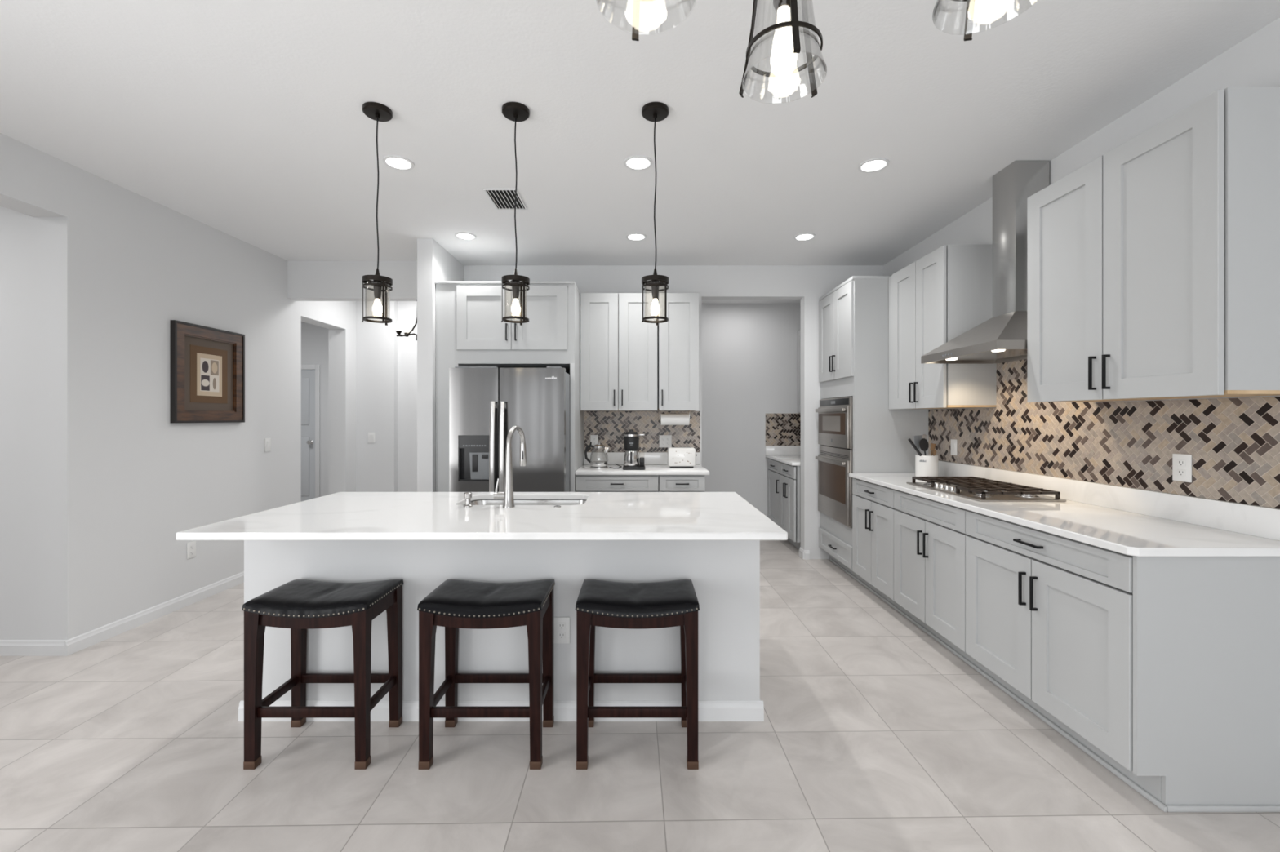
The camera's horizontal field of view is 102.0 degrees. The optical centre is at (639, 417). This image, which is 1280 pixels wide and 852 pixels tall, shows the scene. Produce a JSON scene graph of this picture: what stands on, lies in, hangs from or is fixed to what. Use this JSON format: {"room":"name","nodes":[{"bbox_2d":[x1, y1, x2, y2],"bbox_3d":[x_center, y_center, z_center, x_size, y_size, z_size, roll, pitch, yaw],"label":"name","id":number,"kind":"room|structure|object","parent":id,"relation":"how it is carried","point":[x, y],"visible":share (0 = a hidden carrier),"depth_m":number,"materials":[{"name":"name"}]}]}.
{"room":"kitchen","nodes":[
{"label":"kitchen","id":0,"kind":"room"},
{"bbox_2d":[0,205,34,639],"bbox_3d":[-5.030,-0.051,3.030,3.140,2.810,0.140,0,0,0],"label":"wall","id":1,"kind":"structure","parent":0,"point":[16,228],"depth_m":2.96,"materials":[{"name":"white paint"}]},
{"bbox_2d":[0,640,66,656],"bbox_3d":[-4.875,1.312,2.953,3.210,0.085,0.015,0,0,0],"label":"baseboard","id":2,"kind":"structure","parent":1,"relation":"attached to","point":[7,647],"depth_m":2.94,"materials":[{"name":"white paint"}]},
{"bbox_2d":[0,133,355,639],"bbox_3d":[-3.365,-0.051,0.725,0.190,2.810,10.650,0,0,0],"label":"wall","id":3,"kind":"structure","parent":0,"point":[116,482],"depth_m":3.37,"materials":[{"name":"white paint"}]},
{"bbox_2d":[64,571,244,656],"bbox_3d":[-3.263,1.312,3.973,0.015,0.085,2.055,0,0,0],"label":"baseboard","id":4,"kind":"structure","parent":3,"relation":"attached to","point":[73,645],"depth_m":3.42,"materials":[{"name":"white paint"}]},
{"bbox_2d":[186,541,195,559],"bbox_3d":[-3.266,0.964,3.775,0.008,0.117,0.072,0,0,0],"label":"wall outlet","id":5,"kind":"object","parent":3,"relation":"attached to","point":[191,547],"visible":1,"depth_m":3.77,"materials":[{"name":"white plastic"}]},
{"bbox_2d":[169,320,244,422],"bbox_3d":[-3.252,-0.321,3.926,0.034,0.718,0.638,0,0,0],"label":"framed picture","id":6,"kind":"object","parent":3,"relation":"attached to","point":[207,364],"visible":1,"depth_m":3.88,"materials":[{"name":"black wood"}]},
{"bbox_2d":[196,352,222,396],"bbox_3d":[-3.257,-0.321,3.926,0.003,0.314,0.228,0,0,0],"label":"print","id":7,"kind":"object","parent":6,"relation":"attached to","point":[209,365],"depth_m":3.92,"materials":[{"name":"beige paper"}]},
{"bbox_2d":[264,438,271,452],"bbox_3d":[-3.264,0.239,4.550,0.011,0.117,0.072,0,0,0],"label":"light switch","id":8,"kind":"object","parent":3,"relation":"attached to","point":[267,441],"visible":1,"depth_m":4.54,"materials":[{"name":"white plastic"}]},
{"bbox_2d":[301,321,328,497],"bbox_3d":[-4.970,-0.051,7.540,3.020,2.810,0.120,0,0,0],"label":"wall","id":9,"kind":"structure","parent":0,"point":[314,339],"depth_m":7.48,"materials":[{"name":"white paint"}]},
{"bbox_2d":[301,369,315,502],"bbox_3d":[-5.100,0.327,7.478,0.830,2.035,0.124,0,0,0],"label":"door","id":10,"kind":"structure","parent":9,"relation":"in","point":[308,376],"depth_m":7.50,"materials":[{"name":"grey paint"}]},
{"bbox_2d":[301,364,319,497],"bbox_3d":[-5.100,0.294,7.473,0.970,2.120,0.015,0,0,0],"label":"trim","id":11,"kind":"structure","parent":9,"relation":"attached to","point":[317,367],"depth_m":7.46,"materials":[{"name":"white paint"}]},
{"bbox_2d":[287,261,417,301],"bbox_3d":[-2.540,-1.283,4.870,1.460,0.346,0.120,0,0,0],"label":"wall header","id":12,"kind":"structure","parent":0,"point":[307,281],"depth_m":4.81,"materials":[{"name":"white paint"}]},
{"bbox_2d":[355,301,417,492],"bbox_3d":[-2.480,-0.051,6.070,1.580,2.810,0.200,0,0,0],"label":"wall","id":13,"kind":"structure","parent":0,"point":[386,362],"depth_m":5.97,"materials":[{"name":"white paint"}]},
{"bbox_2d":[368,432,374,442],"bbox_3d":[-3.090,0.229,5.964,0.080,0.117,0.011,0,0,0],"label":"light switch","id":14,"kind":"object","parent":13,"relation":"attached to","point":[371,435],"visible":1,"depth_m":5.96,"materials":[{"name":"white plastic"}]},
{"bbox_2d":[417,238,463,492],"bbox_3d":[-1.748,-0.051,4.585,0.125,2.810,0.750,0,0,0],"label":"wall","id":15,"kind":"structure","parent":0,"point":[434,263],"depth_m":4.21,"materials":[{"name":"white paint"}]},
{"bbox_2d":[395,299,417,340],"bbox_3d":[-1.928,-0.824,4.380,0.235,0.352,0.158,0,0,0],"label":"wall sconce","id":16,"kind":"object","parent":15,"relation":"attached to","point":[398,326],"visible":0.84,"depth_m":4.35,"materials":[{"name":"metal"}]},
{"bbox_2d":[0,0,1279,265],"bbox_3d":[-2.000,-1.506,1.500,9.200,0.100,12.200,0,0,0],"label":"ceiling","id":17,"kind":"structure","parent":0,"point":[245,120],"depth_m":2.42,"materials":[{"name":"white paint"}]},
{"bbox_2d":[361,102,392,325],"bbox_3d":[-1.240,-0.952,2.451,0.129,1.007,0.131,0,0,0],"label":"pendant light","id":18,"kind":"object","parent":17,"relation":"hanging from","point":[375,111],"visible":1,"depth_m":2.44,"materials":[{"name":"brown metal"}]},
{"bbox_2d":[371,268,382,299],"bbox_3d":[-1.235,-0.633,2.440,0.111,0.145,0.106,0,0,0],"label":"socket","id":19,"kind":"object","parent":18,"relation":"attached to","point":[376,282],"depth_m":2.44,"materials":[{"name":"brown metal"}]},
{"bbox_2d":[382,155,414,170],"bbox_3d":[-1.376,-1.453,2.956,0.166,0.006,0.166,0,0,0],"label":"recessed light","id":20,"kind":"object","parent":17,"relation":"in","point":[398,162],"visible":1,"depth_m":2.95,"materials":[{"name":"white paint"}]},
{"bbox_2d":[454,232,476,239],"bbox_3d":[-1.395,-1.453,4.150,0.166,0.006,0.166,0,0,0],"label":"recessed light","id":21,"kind":"object","parent":17,"relation":"in","point":[464,236],"visible":1,"depth_m":4.15,"materials":[{"name":"white"}]},
{"bbox_2d":[483,188,527,209],"bbox_3d":[-0.890,-1.451,3.450,0.210,0.010,0.320,0,0,0],"label":"ceiling vent","id":22,"kind":"object","parent":17,"relation":"in","point":[501,198],"visible":0.94,"depth_m":3.44,"materials":[{"name":"metal"}]},
{"bbox_2d":[501,102,529,325],"bbox_3d":[-0.587,-0.952,2.451,0.129,1.007,0.131,0,0,0],"label":"pendant light","id":23,"kind":"object","parent":17,"relation":"hanging from","point":[515,112],"visible":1,"depth_m":2.44,"materials":[{"name":"brown metal"}]},
{"bbox_2d":[507,268,523,299],"bbox_3d":[-0.582,-0.633,2.440,0.111,0.145,0.106,0,0,0],"label":"socket","id":24,"kind":"object","parent":23,"relation":"attached to","point":[515,283],"depth_m":2.44,"materials":[{"name":"brown metal"}]},
{"bbox_2d":[626,232,646,240],"bbox_3d":[-0.030,-1.453,4.165,0.166,0.006,0.166,0,0,0],"label":"recessed light","id":25,"kind":"object","parent":17,"relation":"in","point":[636,236],"visible":1,"depth_m":4.17,"materials":[{"name":"white"}]},
{"bbox_2d":[623,155,653,170],"bbox_3d":[-0.010,-1.453,2.956,0.166,0.006,0.166,0,0,0],"label":"recessed light","id":26,"kind":"object","parent":17,"relation":"in","point":[636,162],"visible":1,"depth_m":2.95,"materials":[{"name":"white plastic"}]},
{"bbox_2d":[631,0,656,40],"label":"chandelier","id":27,"kind":"object","parent":17,"relation":"hanging from","point":[636,6],"depth_m":0.85,"materials":[{"name":"brown metal"}]},
{"bbox_2d":[641,102,668,325],"bbox_3d":[0.072,-0.952,2.451,0.129,1.007,0.131,0,0,0],"label":"pendant light","id":28,"kind":"object","parent":17,"relation":"hanging from","point":[655,112],"visible":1,"depth_m":2.44,"materials":[{"name":"brown metal"}]},
{"bbox_2d":[644,268,664,298],"bbox_3d":[0.077,-0.633,2.440,0.111,0.145,0.106,0,0,0],"label":"socket","id":29,"kind":"object","parent":28,"relation":"attached to","point":[655,278],"depth_m":2.43,"materials":[{"name":"brown metal"}]},
{"bbox_2d":[738,0,826,97],"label":"chandelier","id":30,"kind":"object","parent":17,"relation":"hanging from","point":[786,47],"depth_m":0.95,"materials":[{"name":"brown metal"}]},
{"bbox_2d":[773,0,791,12],"bbox_3d":[0.266,-0.869,0.960,0.072,0.225,0.071,0,0,0],"label":"socket","id":31,"kind":"object","parent":30,"relation":"attached to","point":[780,6],"depth_m":0.95,"materials":[{"name":"brown metal"}]},
{"bbox_2d":[794,232,815,240],"bbox_3d":[1.323,-1.453,4.165,0.166,0.006,0.166,0,0,0],"label":"recessed light","id":32,"kind":"object","parent":17,"relation":"in","point":[807,236],"visible":1,"depth_m":4.16,"materials":[{"name":"white plastic"}]},
{"bbox_2d":[857,157,889,173],"bbox_3d":[1.345,-1.453,2.985,0.166,0.006,0.166,0,0,0],"label":"recessed light","id":33,"kind":"object","parent":17,"relation":"in","point":[873,165],"visible":1,"depth_m":2.98,"materials":[{"name":"white plastic"}]},
{"bbox_2d":[952,0,974,40],"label":"chandelier","id":34,"kind":"object","parent":17,"relation":"hanging from","point":[970,3],"depth_m":0.85,"materials":[{"name":"brown metal"}]},
{"bbox_2d":[0,540,1279,851],"bbox_3d":[-2.000,1.404,1.500,9.200,0.100,12.200,0,0,0],"label":"floor","id":35,"kind":"structure","parent":0,"point":[873,735],"depth_m":2.00,"materials":[{"name":"tile"}]},
{"bbox_2d":[241,579,403,769],"bbox_3d":[-1.290,1.031,2.148,0.484,0.647,0.321,0,0,0],"label":"bar stool","id":36,"kind":"object","parent":35,"relation":"on","point":[300,606],"visible":1,"depth_m":2.02,"materials":[{"name":"brown wood"}]},
{"bbox_2d":[417,579,555,769],"bbox_3d":[-0.617,1.031,2.148,0.484,0.647,0.321,0,0,0],"label":"bar stool","id":37,"kind":"object","parent":35,"relation":"on","point":[455,605],"visible":1,"depth_m":2.01,"materials":[{"name":"brown wood"}]},
{"bbox_2d":[238,499,764,721],"bbox_3d":[-0.619,0.914,2.684,2.342,0.879,0.751,0,0,0],"label":"kitchen island","id":38,"kind":"object","parent":35,"relation":"on","point":[724,575],"visible":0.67,"depth_m":2.32,"materials":[{"name":"white paint"}]},
{"bbox_2d":[176,492,787,540],"bbox_3d":[-0.612,0.459,2.550,2.367,0.030,1.100,0,0,0],"label":"island countertop","id":39,"kind":"structure","parent":38,"relation":"on","point":[340,516],"depth_m":2.28,"materials":[{"name":"white stone"}]},
{"bbox_2d":[463,492,472,507],"bbox_3d":[-0.858,0.408,2.610,0.044,0.070,0.094,0,0,0],"label":"soap dispenser","id":40,"kind":"object","parent":39,"relation":"on","point":[467,495],"visible":1,"depth_m":2.57,"materials":[{"name":"grey metal"}]},
{"bbox_2d":[493,425,526,507],"bbox_3d":[-0.664,0.241,2.660,0.104,0.405,0.226,0,0,7],"label":"faucet","id":41,"kind":"object","parent":39,"relation":"on","point":[508,495],"visible":1,"depth_m":2.56,"materials":[{"name":"grey metal"}]},
{"bbox_2d":[463,499,586,505],"bbox_3d":[-0.623,0.579,2.817,0.705,0.202,0.405,0,0,0],"label":"sink","id":42,"kind":"object","parent":39,"relation":"in","point":[482,502],"visible":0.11,"depth_m":3.00,"materials":[{"name":"silver metal"}]},
{"bbox_2d":[553,617,569,643],"bbox_3d":[-0.350,0.952,2.320,0.072,0.117,0.008,0,0,0],"label":"wall outlet","id":43,"kind":"object","parent":38,"relation":"attached to","point":[561,624],"visible":1,"depth_m":2.32,"materials":[{"name":"white plastic"}]},
{"bbox_2d":[557,622,565,629],"bbox_3d":[-0.350,0.931,2.317,0.034,0.028,0.002,0,0,0],"label":"socket","id":44,"kind":"object","parent":43,"relation":"attached to","point":[560,625],"depth_m":2.32,"materials":[{"name":"grey plastic"}]},
{"bbox_2d":[557,632,565,638],"bbox_3d":[-0.350,0.973,2.317,0.034,0.028,0.002,0,0,0],"label":"socket","id":45,"kind":"object","parent":43,"relation":"attached to","point":[560,635],"depth_m":2.32,"materials":[{"name":"grey plastic"}]},
{"bbox_2d":[448,366,569,492],"bbox_3d":[-1.002,0.483,4.363,0.865,1.742,1.074,0,0,0],"label":"refrigerator","id":46,"kind":"object","parent":35,"relation":"on","point":[486,402],"visible":0.6,"depth_m":3.90,"materials":[{"name":"grey metal"}]},
{"bbox_2d":[435,280,583,492],"bbox_3d":[-1.109,0.117,4.590,1.145,2.475,0.736,0,0,0],"label":"tall cabinet","id":47,"kind":"object","parent":35,"relation":"on","point":[470,331],"visible":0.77,"depth_m":4.26,"materials":[{"name":"grey paint"}]},
{"bbox_2d":[576,475,658,492],"bbox_3d":[-0.190,0.914,4.617,0.690,0.880,0.681,0,0,0],"label":"base cabinet","id":48,"kind":"object","parent":35,"relation":"on","point":[584,483],"visible":0.3,"depth_m":4.30,"materials":[{"name":"grey paint"}]},
{"bbox_2d":[575,452,709,475],"bbox_3d":[0.019,0.403,4.622,1.111,0.142,0.673,0,0,0],"label":"countertop","id":49,"kind":"structure","parent":48,"relation":"on","point":[655,463],"depth_m":4.64,"materials":[{"name":"white stone"}]},
{"bbox_2d":[584,441,622,469],"bbox_3d":[-0.283,0.326,4.551,0.366,0.234,0.210,0,0,-44],"label":"electric kettle","id":50,"kind":"object","parent":49,"relation":"on","point":[593,464],"visible":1,"depth_m":4.47,"materials":[{"name":"silver metal"}]},
{"bbox_2d":[622,429,644,470],"bbox_3d":[-0.052,0.273,4.497,0.190,0.342,0.225,0,0,0],"label":"coffee maker","id":51,"kind":"object","parent":49,"relation":"on","point":[632,461],"visible":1,"depth_m":4.42,"materials":[{"name":"black plastic"}]},
{"bbox_2d":[623,436,639,449],"bbox_3d":[-0.074,0.213,4.470,0.132,0.124,0.132,0,0,0],"label":"basket","id":52,"kind":"object","parent":51,"relation":"on","point":[629,442],"depth_m":4.42,"materials":[{"name":"black plastic"}]},
{"bbox_2d":[666,447,696,467],"bbox_3d":[0.377,0.354,4.635,0.259,0.178,0.171,0,0,0],"label":"toaster","id":53,"kind":"object","parent":49,"relation":"on","point":[677,457],"visible":1,"depth_m":4.55,"materials":[{"name":"white plastic"}]},
{"bbox_2d":[575,579,699,769],"bbox_3d":[-0.010,1.031,2.148,0.484,0.647,0.321,0,0,0],"label":"bar stool","id":54,"kind":"object","parent":35,"relation":"on","point":[599,603],"visible":1,"depth_m":2.01,"materials":[{"name":"brown wood"}]},
{"bbox_2d":[658,475,705,492],"bbox_3d":[0.350,0.914,4.617,0.385,0.880,0.681,0,0,0],"label":"drawer","id":55,"kind":"object","parent":35,"relation":"on","point":[667,483],"visible":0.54,"depth_m":4.30,"materials":[{"name":"grey paint"}]},
{"bbox_2d":[767,458,789,541],"bbox_3d":[1.910,0.914,5.930,0.826,0.880,0.530,0,0,0],"label":"base cabinet","id":56,"kind":"object","parent":35,"relation":"on","point":[773,466],"visible":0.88,"depth_m":5.92,"materials":[{"name":"grey paint"}]},
{"bbox_2d":[779,462,800,549],"bbox_3d":[1.910,0.914,5.395,0.826,0.880,0.530,0,0,0],"label":"base cabinet","id":57,"kind":"object","parent":35,"relation":"on","point":[789,476],"visible":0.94,"depth_m":5.28,"materials":[{"name":"grey paint"}]},
{"bbox_2d":[765,445,800,466],"bbox_3d":[1.911,0.405,5.659,0.823,0.138,1.078,0,0,0],"label":"countertop","id":58,"kind":"structure","parent":57,"relation":"on","point":[788,455],"depth_m":6.18,"materials":[{"name":"white stone"}]},
{"bbox_2d":[818,275,928,583],"bbox_3d":[2.000,0.106,4.563,0.646,2.495,0.790,0,0,0],"label":"tall cabinet","id":59,"kind":"object","parent":35,"relation":"on","point":[854,315],"visible":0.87,"depth_m":4.17,"materials":[{"name":"grey paint"}]},
{"bbox_2d":[815,445,853,528],"bbox_3d":[1.940,0.579,4.566,0.570,0.634,0.721,0,0,0],"label":"wall oven","id":60,"kind":"object","parent":59,"relation":"in","point":[835,464],"visible":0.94,"depth_m":4.47,"materials":[{"name":"silver metal"}]},
{"bbox_2d":[815,396,853,448],"bbox_3d":[1.940,0.042,4.566,0.570,0.428,0.721,0,0,0],"label":"microwave","id":61,"kind":"object","parent":59,"relation":"in","point":[835,415],"visible":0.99,"depth_m":4.46,"materials":[{"name":"silver metal"}]},
{"bbox_2d":[852,478,909,616],"bbox_3d":[2.000,0.914,3.826,0.646,0.880,0.678,0,0,0],"label":"base cabinet","id":62,"kind":"object","parent":35,"relation":"on","point":[873,504],"visible":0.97,"depth_m":3.78,"materials":[{"name":"grey paint"}]},
{"bbox_2d":[893,490,985,672],"bbox_3d":[2.000,0.914,3.103,0.646,0.880,0.768,0,0,0],"label":"base cabinet","id":63,"kind":"object","parent":35,"relation":"on","point":[930,535],"visible":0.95,"depth_m":3.03,"materials":[{"name":"grey paint"}]},
{"bbox_2d":[965,511,1279,805],"bbox_3d":[2.000,0.914,2.253,0.646,0.880,0.932,0,0,0],"label":"base cabinet","id":64,"kind":"object","parent":35,"relation":"on","point":[1166,669],"visible":0.99,"depth_m":1.79,"materials":[{"name":"grey paint"}]},
{"bbox_2d":[848,460,1279,556],"bbox_3d":[2.000,0.403,2.965,0.646,0.142,2.399,0,0,0],"label":"countertop","id":65,"kind":"structure","parent":64,"relation":"on","point":[1131,522],"depth_m":2.21,"materials":[{"name":"white stone"}]},
{"bbox_2d":[915,454,938,476],"bbox_3d":[2.135,0.361,3.860,0.152,0.165,0.152,0,0,0],"label":"utensil crock","id":66,"kind":"object","parent":65,"relation":"on","point":[927,465],"visible":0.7,"depth_m":3.80,"materials":[{"name":"white ceramic"}]},
{"bbox_2d":[907,438,922,456],"bbox_3d":[2.085,0.293,3.828,0.215,0.280,0.018,0,0,-1],"label":"spatula","id":67,"kind":"object","parent":66,"relation":"in","point":[912,443],"visible":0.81,"depth_m":3.82,"materials":[{"name":"black plastic"}]},
{"bbox_2d":[913,435,921,455],"bbox_3d":[2.084,0.279,3.888,0.062,0.296,0.015,0,0,0],"label":"slotted turner","id":68,"kind":"object","parent":66,"relation":"in","point":[917,439],"visible":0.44,"depth_m":3.89,"materials":[{"name":"grey plastic"}]},
{"bbox_2d":[919,438,928,455],"bbox_3d":[2.105,0.291,3.840,0.070,0.274,0.010,0,0,0],"label":"serving spoon","id":69,"kind":"object","parent":66,"relation":"in","point":[923,443],"visible":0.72,"depth_m":3.84,"materials":[{"name":"black plastic"}]},
{"bbox_2d":[921,434,927,439],"bbox_3d":[2.145,0.276,3.901,0.044,0.303,0.020,0,0,0],"label":"whisk","id":70,"kind":"object","parent":66,"relation":"in","point":[924,436],"visible":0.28,"depth_m":3.90,"materials":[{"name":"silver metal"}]},
{"bbox_2d":[930,443,935,456],"bbox_3d":[2.189,0.310,3.890,0.058,0.236,0.010,0,0,0],"label":"wooden spatula","id":71,"kind":"object","parent":66,"relation":"in","point":[932,446],"visible":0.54,"depth_m":3.89,"materials":[{"name":"brown wood"}]},
{"bbox_2d":[906,476,1066,502],"bbox_3d":[2.022,0.418,3.112,0.460,0.052,0.755,0,0,0],"label":"gas cooktop","id":72,"kind":"object","parent":65,"relation":"in","point":[977,489],"visible":1,"depth_m":2.92,"materials":[{"name":"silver metal"}]},
{"bbox_2d":[1165,805,1279,812],"bbox_3d":[2.067,1.344,1.781,0.516,0.020,0.010,0,0,0],"label":"trim","id":73,"kind":"structure","parent":64,"relation":"attached to","point":[1170,808],"depth_m":1.78,"materials":[{"name":"grey paint"}]},
{"bbox_2d":[463,265,883,559],"bbox_3d":[0.258,-0.051,5.020,4.135,2.810,0.120,0,0,0],"label":"wall","id":74,"kind":"structure","parent":0,"point":[806,283],"depth_m":4.96,"materials":[{"name":"white paint"}]},
{"bbox_2d":[580,293,657,410],"bbox_3d":[-0.189,-0.592,4.780,0.693,1.056,0.356,0,0,0],"label":"upper cabinet","id":75,"kind":"object","parent":74,"relation":"attached to","point":[619,351],"visible":0.98,"depth_m":4.63,"materials":[{"name":"grey paint"}]},
{"bbox_2d":[583,411,700,452],"bbox_3d":[0.019,0.134,4.956,1.111,0.394,0.006,0,0,0],"label":"tile backsplash","id":76,"kind":"structure","parent":74,"relation":"attached to","point":[611,427],"depth_m":4.95,"materials":[{"name":"beige tile"}]},
{"bbox_2d":[590,435,598,445],"bbox_3d":[-0.437,0.224,4.947,0.072,0.117,0.008,0,0,0],"label":"wall outlet","id":77,"kind":"object","parent":76,"relation":"attached to","point":[593,438],"visible":0.84,"depth_m":4.95,"materials":[{"name":"white plastic"}]},
{"bbox_2d":[659,435,671,447],"bbox_3d":[0.243,0.226,4.947,0.118,0.117,0.008,0,0,0],"label":"wall outlet","id":78,"kind":"object","parent":76,"relation":"attached to","point":[665,441],"visible":0.97,"depth_m":4.95,"materials":[{"name":"white plastic"}]},
{"bbox_2d":[657,293,698,410],"bbox_3d":[0.349,-0.592,4.780,0.362,1.056,0.356,0,0,0],"label":"upper cabinet","id":79,"kind":"object","parent":74,"relation":"attached to","point":[677,337],"visible":0.99,"depth_m":4.63,"materials":[{"name":"grey paint"}]},
{"bbox_2d":[659,410,689,425],"bbox_3d":[0.320,0.001,4.760,0.275,0.134,0.104,0,0,0],"label":"paper towel holder","id":80,"kind":"object","parent":79,"relation":"attached to","point":[664,419],"visible":1,"depth_m":4.71,"materials":[{"name":"white paper"}]},
{"bbox_2d":[799,546,804,559],"bbox_3d":[1.565,1.312,5.020,0.015,0.085,0.120,0,0,0],"label":"baseboard","id":81,"kind":"object","parent":74,"relation":"attached to","point":[801,550],"visible":1,"depth_m":5.01,"materials":[{"name":"white paint"}]},
{"bbox_2d":[804,550,809,559],"bbox_3d":[1.597,1.312,4.952,0.047,0.085,0.015,0,0,0],"label":"baseboard","id":82,"kind":"structure","parent":74,"relation":"attached to","point":[806,553],"depth_m":4.95,"materials":[{"name":"white paint"}]},
{"bbox_2d":[830,559,1167,812],"bbox_3d":[1.803,1.344,3.338,0.012,0.020,3.124,0,0,0],"label":"trim","id":83,"kind":"structure","parent":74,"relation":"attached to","point":[1100,761],"depth_m":2.35,"materials":[{"name":"grey paint"}]},
{"bbox_2d":[702,303,800,516],"bbox_3d":[1.262,-0.006,6.280,2.125,2.720,0.160,0,0,0],"label":"wall","id":84,"kind":"structure","parent":0,"point":[749,351],"depth_m":6.20,"materials":[{"name":"white paint"}]},
{"bbox_2d":[765,413,800,445],"bbox_3d":[1.911,0.142,6.196,0.823,0.386,0.006,0,0,0],"label":"tile backsplash","id":85,"kind":"structure","parent":84,"relation":"attached to","point":[781,429],"depth_m":6.19,"materials":[{"name":"beige tile"}]},
{"bbox_2d":[702,299,800,303],"bbox_3d":[1.262,-1.411,5.720,2.125,0.090,1.280,0,0,0],"label":"ceiling","id":86,"kind":"structure","parent":0,"point":[704,301],"depth_m":6.10,"materials":[{"name":"white paint"}]},
{"bbox_2d":[883,17,1279,509],"bbox_3d":[2.400,-0.051,0.880,0.150,2.810,10.960,0,0,0],"label":"wall","id":87,"kind":"structure","parent":0,"point":[1254,61],"depth_m":2.35,"materials":[{"name":"white paint"}]},
{"bbox_2d":[797,328,800,412],"bbox_3d":[2.087,-0.556,5.745,0.471,0.980,0.900,0,0,0],"label":"upper cabinet","id":88,"kind":"object","parent":87,"relation":"attached to","point":[798,331],"visible":0.03,"depth_m":6.11,"materials":[{"name":"grey paint"}]},
{"bbox_2d":[888,244,996,409],"bbox_3d":[2.135,-0.597,3.769,0.376,1.062,0.794,0,0,0],"label":"upper cabinet","id":89,"kind":"object","parent":87,"relation":"attached to","point":[946,293],"depth_m":3.42,"materials":[{"name":"grey paint"}]},
{"bbox_2d":[920,160,1048,364],"bbox_3d":[2.068,-0.903,3.009,0.490,1.104,0.714,0,0,0],"label":"range hood","id":90,"kind":"object","parent":87,"relation":"attached to","point":[1002,338],"visible":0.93,"depth_m":2.95,"materials":[{"name":"silver metal"}]},
{"bbox_2d":[946,358,957,360],"bbox_3d":[1.935,-0.362,3.220,0.064,0.007,0.064,0,0,0],"label":"lamp","id":91,"kind":"object","parent":90,"relation":"on","point":[949,359],"depth_m":3.20,"materials":[{"name":"white"}]},
{"bbox_2d":[991,349,1005,351],"bbox_3d":[1.935,-0.362,2.800,0.064,0.007,0.064,0,0,0],"label":"lamp","id":92,"kind":"object","parent":90,"relation":"on","point":[997,350],"depth_m":2.78,"materials":[{"name":"white"}]},
{"bbox_2d":[928,359,1279,509],"bbox_3d":[2.321,-0.058,2.958,0.006,0.777,2.415,0,0,0],"label":"tile backsplash","id":93,"kind":"structure","parent":87,"relation":"attached to","point":[1233,444],"depth_m":2.48,"materials":[{"name":"beige tile"}]},
{"bbox_2d":[951,439,957,455],"bbox_3d":[2.311,0.218,3.820,0.011,0.117,0.072,0,0,0],"label":"light switch","id":94,"kind":"object","parent":93,"relation":"attached to","point":[953,442],"visible":1,"depth_m":3.81,"materials":[{"name":"white plastic"}]},
{"bbox_2d":[1172,453,1191,482],"bbox_3d":[2.312,0.214,2.212,0.008,0.117,0.076,0,0,0],"label":"wall outlet","id":95,"kind":"object","parent":93,"relation":"attached to","point":[1181,464],"visible":1,"depth_m":2.21,"materials":[{"name":"white plastic"}]},
{"bbox_2d":[1177,459,1185,466],"bbox_3d":[2.309,0.193,2.212,0.002,0.028,0.034,0,0,0],"label":"socket","id":96,"kind":"object","parent":95,"relation":"attached to","point":[1180,463],"depth_m":2.21,"materials":[{"name":"grey plastic"}]},
{"bbox_2d":[1177,469,1185,476],"bbox_3d":[2.309,0.235,2.212,0.002,0.028,0.034,0,0,0],"label":"socket","id":97,"kind":"object","parent":95,"relation":"attached to","point":[1180,473],"depth_m":2.21,"materials":[{"name":"grey plastic"}]},
{"bbox_2d":[1026,87,1279,402],"bbox_3d":[2.135,-0.603,2.208,0.376,1.050,0.880,0,0,0],"label":"upper cabinet","id":98,"kind":"object","parent":87,"relation":"attached to","point":[1153,264],"visible":1,"depth_m":1.96,"materials":[{"name":"grey paint"}]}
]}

